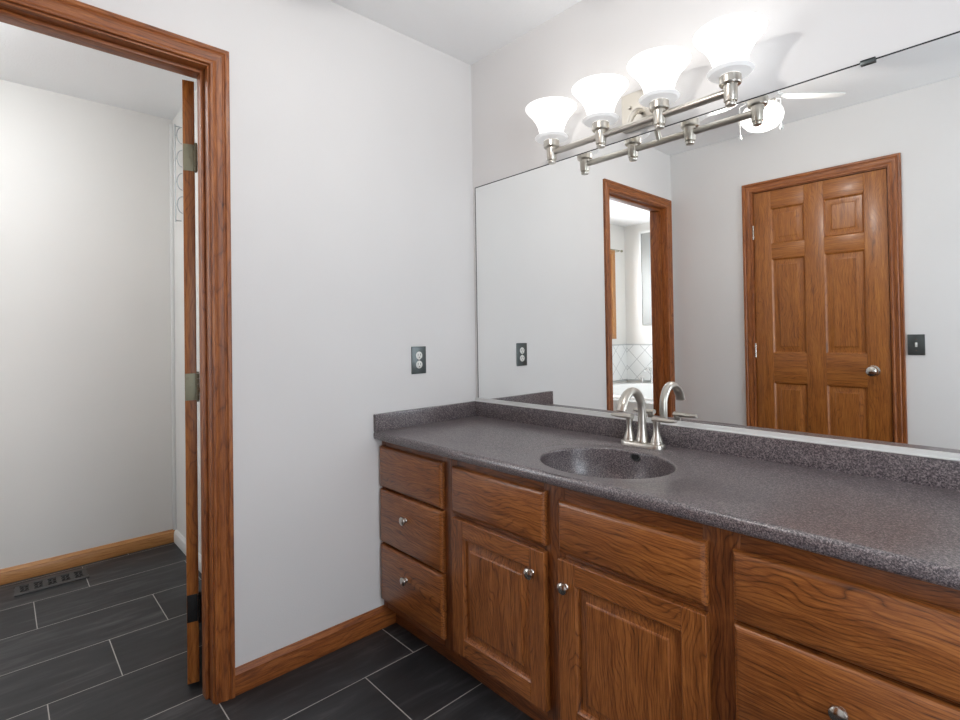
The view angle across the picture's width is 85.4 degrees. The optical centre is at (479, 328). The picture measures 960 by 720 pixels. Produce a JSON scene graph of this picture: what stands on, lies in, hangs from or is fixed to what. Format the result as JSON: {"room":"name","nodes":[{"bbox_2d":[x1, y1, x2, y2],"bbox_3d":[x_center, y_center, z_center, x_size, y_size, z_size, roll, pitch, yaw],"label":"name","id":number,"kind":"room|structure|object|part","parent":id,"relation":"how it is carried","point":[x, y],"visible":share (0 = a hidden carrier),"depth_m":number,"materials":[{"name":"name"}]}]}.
{"room":"bathroom","nodes":[
{"label":"bathroom","id":0,"kind":"room"},
{"bbox_2d":[0,79,172,568],"bbox_3d":[-2.576,0.010,2.321,4.111,2.429,0.100,0,-1,-43],"label":"wall","id":1,"kind":"structure","parent":0,"point":[86,402],"depth_m":2.71,"materials":[{"name":"paint"}]},
{"bbox_2d":[0,529,174,584],"bbox_3d":[-2.514,1.187,2.271,2.103,0.072,0.013,0,-1,-43],"label":"baseboard","id":2,"kind":"structure","parent":1,"relation":"attached to","point":[61,562],"depth_m":2.69,"materials":[{"name":"brown wood"}]},
{"bbox_2d":[169,124,175,529],"bbox_3d":[-1.765,-0.015,2.991,0.017,2.330,0.018,0,-1,-43],"label":"trim","id":3,"kind":"structure","parent":1,"relation":"attached to","point":[170,125],"depth_m":2.98,"materials":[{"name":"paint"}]},
{"bbox_2d":[172,89,200,553],"bbox_3d":[-1.226,-0.009,2.494,0.100,2.429,1.480,0,-1,-43],"label":"wall","id":4,"kind":"structure","parent":0,"point":[178,226],"depth_m":2.89,"materials":[{"name":"paint"}]},
{"bbox_2d":[174,124,182,221],"bbox_3d":[-1.654,-0.854,2.856,0.032,0.540,0.036,0,-1,-43],"label":"towel rack","id":5,"kind":"object","parent":4,"relation":"attached to","point":[175,126],"visible":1,"depth_m":2.85,"materials":[{"name":"silver metal"}]},
{"bbox_2d":[174,529,201,572],"bbox_3d":[-1.245,1.170,2.437,0.013,0.072,1.467,0,-1,-43],"label":"baseboard","id":6,"kind":"structure","parent":4,"relation":"attached to","point":[179,539],"depth_m":2.85,"materials":[{"name":"white paint"}]},
{"bbox_2d":[0,542,533,719],"bbox_3d":[-1.099,1.234,0.730,4.111,0.100,4.395,0,-1,-43],"label":"floor","id":7,"kind":"structure","parent":0,"point":[109,644],"depth_m":1.82,"materials":[{"name":"tile"}]},
{"bbox_2d":[14,567,89,596],"bbox_3d":[-2.056,1.216,2.503,0.274,0.006,0.140,0,-1,-43],"label":"floor vent","id":8,"kind":"object","parent":7,"relation":"in","point":[79,574],"visible":1,"depth_m":2.49,"materials":[{"name":"grey metal"}]},
{"bbox_2d":[380,441,959,719],"bbox_3d":[0.663,0.788,1.289,0.556,0.750,2.587,0,-1,-43],"label":"vanity cabinet","id":9,"kind":"object","parent":7,"relation":"on","point":[565,604],"visible":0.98,"depth_m":1.23,"materials":[{"name":"brown wood"}]},
{"bbox_3d":[-0.285,0.711,1.922,0.024,0.033,0.033,0,-1,-43],"label":"knob","id":10,"kind":"part","parent":9,"relation":"part of","materials":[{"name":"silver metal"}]},
{"bbox_3d":[-0.281,0.932,1.920,0.024,0.033,0.033,0,-1,-43],"label":"knob","id":11,"kind":"part","parent":9,"relation":"part of","materials":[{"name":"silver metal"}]},
{"bbox_3d":[-0.261,0.542,1.927,0.020,0.159,0.392,0,-1,-43],"label":"drawer","id":12,"kind":"part","parent":9,"relation":"part of","materials":[{"name":"brown wood"}]},
{"bbox_3d":[-0.258,0.734,1.925,0.020,0.209,0.392,0,-1,-43],"label":"drawer","id":13,"kind":"part","parent":9,"relation":"part of","materials":[{"name":"brown wood"}]},
{"bbox_3d":[-0.255,0.957,1.922,0.020,0.220,0.392,0,-1,-43],"label":"drawer","id":14,"kind":"part","parent":9,"relation":"part of","materials":[{"name":"brown wood"}]},
{"bbox_3d":[0.045,0.532,1.595,0.020,0.152,0.401,0,-1,-43],"label":"drawer","id":15,"kind":"part","parent":9,"relation":"part of","materials":[{"name":"brown wood"}]},
{"bbox_3d":[0.050,0.845,1.592,0.020,0.439,0.401,0,-1,-43],"label":"cabinet door","id":16,"kind":"part","parent":9,"relation":"part of","materials":[{"name":"brown wood"}]},
{"bbox_3d":[0.138,0.690,1.465,0.024,0.033,0.033,0,-1,-43],"label":"knob","id":17,"kind":"part","parent":9,"relation":"part of","materials":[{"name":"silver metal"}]},
{"bbox_3d":[0.219,0.687,1.377,0.024,0.033,0.033,0,-1,-43],"label":"knob","id":18,"kind":"part","parent":9,"relation":"part of","materials":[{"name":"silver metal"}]},
{"bbox_3d":[0.351,0.531,1.265,0.020,0.138,0.401,0,-1,-43],"label":"drawer","id":19,"kind":"part","parent":9,"relation":"part of","materials":[{"name":"brown wood"}]},
{"bbox_3d":[0.356,0.836,1.262,0.020,0.439,0.401,0,-1,-43],"label":"cabinet door","id":20,"kind":"part","parent":9,"relation":"part of","materials":[{"name":"brown wood"}]},
{"bbox_2d":[373,401,959,589],"bbox_3d":[0.663,0.418,1.294,0.551,0.208,2.598,0,-1,-43],"label":"countertop","id":21,"kind":"structure","parent":9,"relation":"on","point":[899,514],"depth_m":1.32,"materials":[{"name":"grey stone"}]},
{"bbox_2d":[541,449,674,478],"bbox_3d":[0.371,0.463,1.535,0.347,0.134,0.399,0,-1,-43],"label":"sink basin","id":22,"kind":"object","parent":21,"relation":"in","point":[586,463],"depth_m":1.68,"materials":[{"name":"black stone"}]},
{"bbox_2d":[611,387,676,449],"bbox_3d":[0.498,0.289,1.685,0.162,0.198,0.232,0,-1,-43],"label":"faucet","id":23,"kind":"object","parent":21,"relation":"on","point":[642,440],"visible":1,"depth_m":1.70,"materials":[{"name":"silver metal"}]},
{"bbox_3d":[0.485,0.297,1.778,0.026,0.017,0.078,0,-1,-43],"label":"lever","id":24,"kind":"part","parent":23,"relation":"part of","materials":[{"name":"silver metal"}]},
{"bbox_3d":[0.504,0.339,1.757,0.047,0.098,0.047,0,-1,-43],"label":"handle","id":25,"kind":"part","parent":23,"relation":"part of","materials":[{"name":"silver metal"}]},
{"bbox_3d":[0.494,0.282,1.684,0.157,0.184,0.043,0,-1,-43],"label":"spout","id":26,"kind":"part","parent":23,"relation":"part of","materials":[{"name":"silver metal"}]},
{"bbox_3d":[0.538,0.381,1.721,0.054,0.015,0.156,0,-1,-43],"label":"plate","id":27,"kind":"part","parent":23,"relation":"part of","materials":[{"name":"silver metal"}]},
{"bbox_3d":[0.572,0.337,1.685,0.047,0.098,0.047,0,-1,-43],"label":"handle","id":28,"kind":"part","parent":23,"relation":"part of","materials":[{"name":"silver metal"}]},
{"bbox_3d":[0.590,0.294,1.665,0.026,0.017,0.078,0,-1,-43],"label":"lever","id":29,"kind":"part","parent":23,"relation":"part of","materials":[{"name":"silver metal"}]},
{"bbox_3d":[0.638,0.686,0.925,0.024,0.033,0.033,0,-1,-43],"label":"knob","id":30,"kind":"part","parent":9,"relation":"part of","materials":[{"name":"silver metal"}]},
{"bbox_3d":[0.651,0.525,0.941,0.020,0.143,0.372,0,-1,-43],"label":"drawer","id":31,"kind":"part","parent":9,"relation":"part of","materials":[{"name":"brown wood"}]},
{"bbox_3d":[0.654,0.709,0.939,0.020,0.209,0.372,0,-1,-43],"label":"drawer","id":32,"kind":"part","parent":9,"relation":"part of","materials":[{"name":"brown wood"}]},
{"bbox_2d":[77,0,475,667],"bbox_3d":[-1.498,-0.020,1.156,4.111,2.429,0.115,0,-1,-43],"label":"wall","id":33,"kind":"structure","parent":0,"point":[352,230],"depth_m":1.94,"materials":[{"name":"paint"}]},
{"bbox_2d":[0,0,234,704],"bbox_3d":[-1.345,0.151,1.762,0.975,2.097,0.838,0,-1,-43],"label":"door frame","id":34,"kind":"structure","parent":33,"relation":"in","point":[74,21],"depth_m":1.68,"materials":[{"name":"brown wood"}]},
{"bbox_2d":[235,605,395,695],"bbox_3d":[-0.570,1.147,1.898,0.616,0.085,0.013,0,-1,-43],"label":"baseboard","id":35,"kind":"structure","parent":33,"relation":"attached to","point":[254,673],"depth_m":1.85,"materials":[{"name":"brown wood"}]},
{"bbox_2d":[411,346,425,373],"bbox_3d":[-0.260,0.134,2.214,0.074,0.116,0.007,0,-1,-43],"label":"wall outlet","id":36,"kind":"object","parent":33,"relation":"attached to","point":[418,353],"visible":1,"depth_m":2.21,"materials":[{"name":"grey"}]},
{"bbox_2d":[416,352,421,358],"bbox_3d":[-0.259,0.115,2.212,0.033,0.033,0.002,0,-1,-43],"label":"receptacle","id":37,"kind":"object","parent":36,"relation":"attached to","point":[418,354],"depth_m":2.21,"materials":[{"name":"white plastic"}]},
{"bbox_2d":[416,361,421,368],"bbox_3d":[-0.258,0.153,2.212,0.033,0.033,0.002,0,-1,-43],"label":"receptacle","id":38,"kind":"object","parent":36,"relation":"attached to","point":[418,363],"depth_m":2.21,"materials":[{"name":"white plastic"}]},
{"bbox_2d":[0,0,581,119],"bbox_3d":[-1.138,-1.294,0.759,4.111,0.100,4.395,0,-1,-43],"label":"ceiling","id":39,"kind":"structure","parent":0,"point":[468,31],"depth_m":2.28,"materials":[{"name":"paint"}]},
{"bbox_2d":[471,0,959,397],"bbox_3d":[0.929,-0.053,1.484,0.100,2.429,2.700,0,-1,-43],"label":"wall","id":40,"kind":"structure","parent":0,"point":[802,40],"depth_m":1.79,"materials":[{"name":"paint"}]},
{"bbox_2d":[525,12,767,164],"bbox_3d":[0.495,-0.731,1.725,0.206,0.210,0.844,0,-1,-43],"label":"vanity light","id":41,"kind":"object","parent":40,"relation":"attached to","point":[727,41],"visible":1,"depth_m":1.61,"materials":[{"name":"white glass"}]},
{"bbox_3d":[0.268,-0.771,1.960,0.192,0.118,0.192,0,-1,-43],"label":"lamp shade","id":42,"kind":"part","parent":41,"relation":"part of","materials":[{"name":"white glass"}]},
{"bbox_3d":[0.416,-0.775,1.800,0.192,0.118,0.192,0,-1,-43],"label":"lamp shade","id":43,"kind":"part","parent":41,"relation":"part of","materials":[{"name":"white glass"}]},
{"bbox_3d":[0.521,-0.710,1.750,0.099,0.087,0.020,0,-1,-43],"label":"arm","id":44,"kind":"part","parent":41,"relation":"part of","materials":[{"name":"silver metal"}]},
{"bbox_3d":[0.561,-0.755,1.788,0.024,0.128,0.156,0,-1,-43],"label":"plate","id":45,"kind":"part","parent":41,"relation":"part of","materials":[{"name":"silver metal"}]},
{"bbox_3d":[0.563,-0.779,1.641,0.192,0.118,0.192,0,-1,-43],"label":"lamp shade","id":46,"kind":"part","parent":41,"relation":"part of","materials":[{"name":"white glass"}]},
{"bbox_3d":[0.711,-0.783,1.482,0.192,0.118,0.192,0,-1,-43],"label":"lamp shade","id":47,"kind":"part","parent":41,"relation":"part of","materials":[{"name":"white glass"}]},
{"bbox_2d":[474,31,959,460],"bbox_3d":[0.845,-0.185,1.488,0.018,0.996,2.574,0,-1,-43],"label":"wall mirror","id":48,"kind":"object","parent":40,"relation":"attached to","point":[783,263],"visible":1,"depth_m":1.52,"materials":[{"name":"clear glass"}]},
{"bbox_2d":[475,401,959,490],"bbox_3d":[0.857,0.349,1.475,0.019,0.072,2.598,0,-1,-43],"label":"backsplash","id":49,"kind":"structure","parent":40,"relation":"attached to","point":[925,471],"depth_m":1.49,"materials":[{"name":"grey stone"}]}
]}

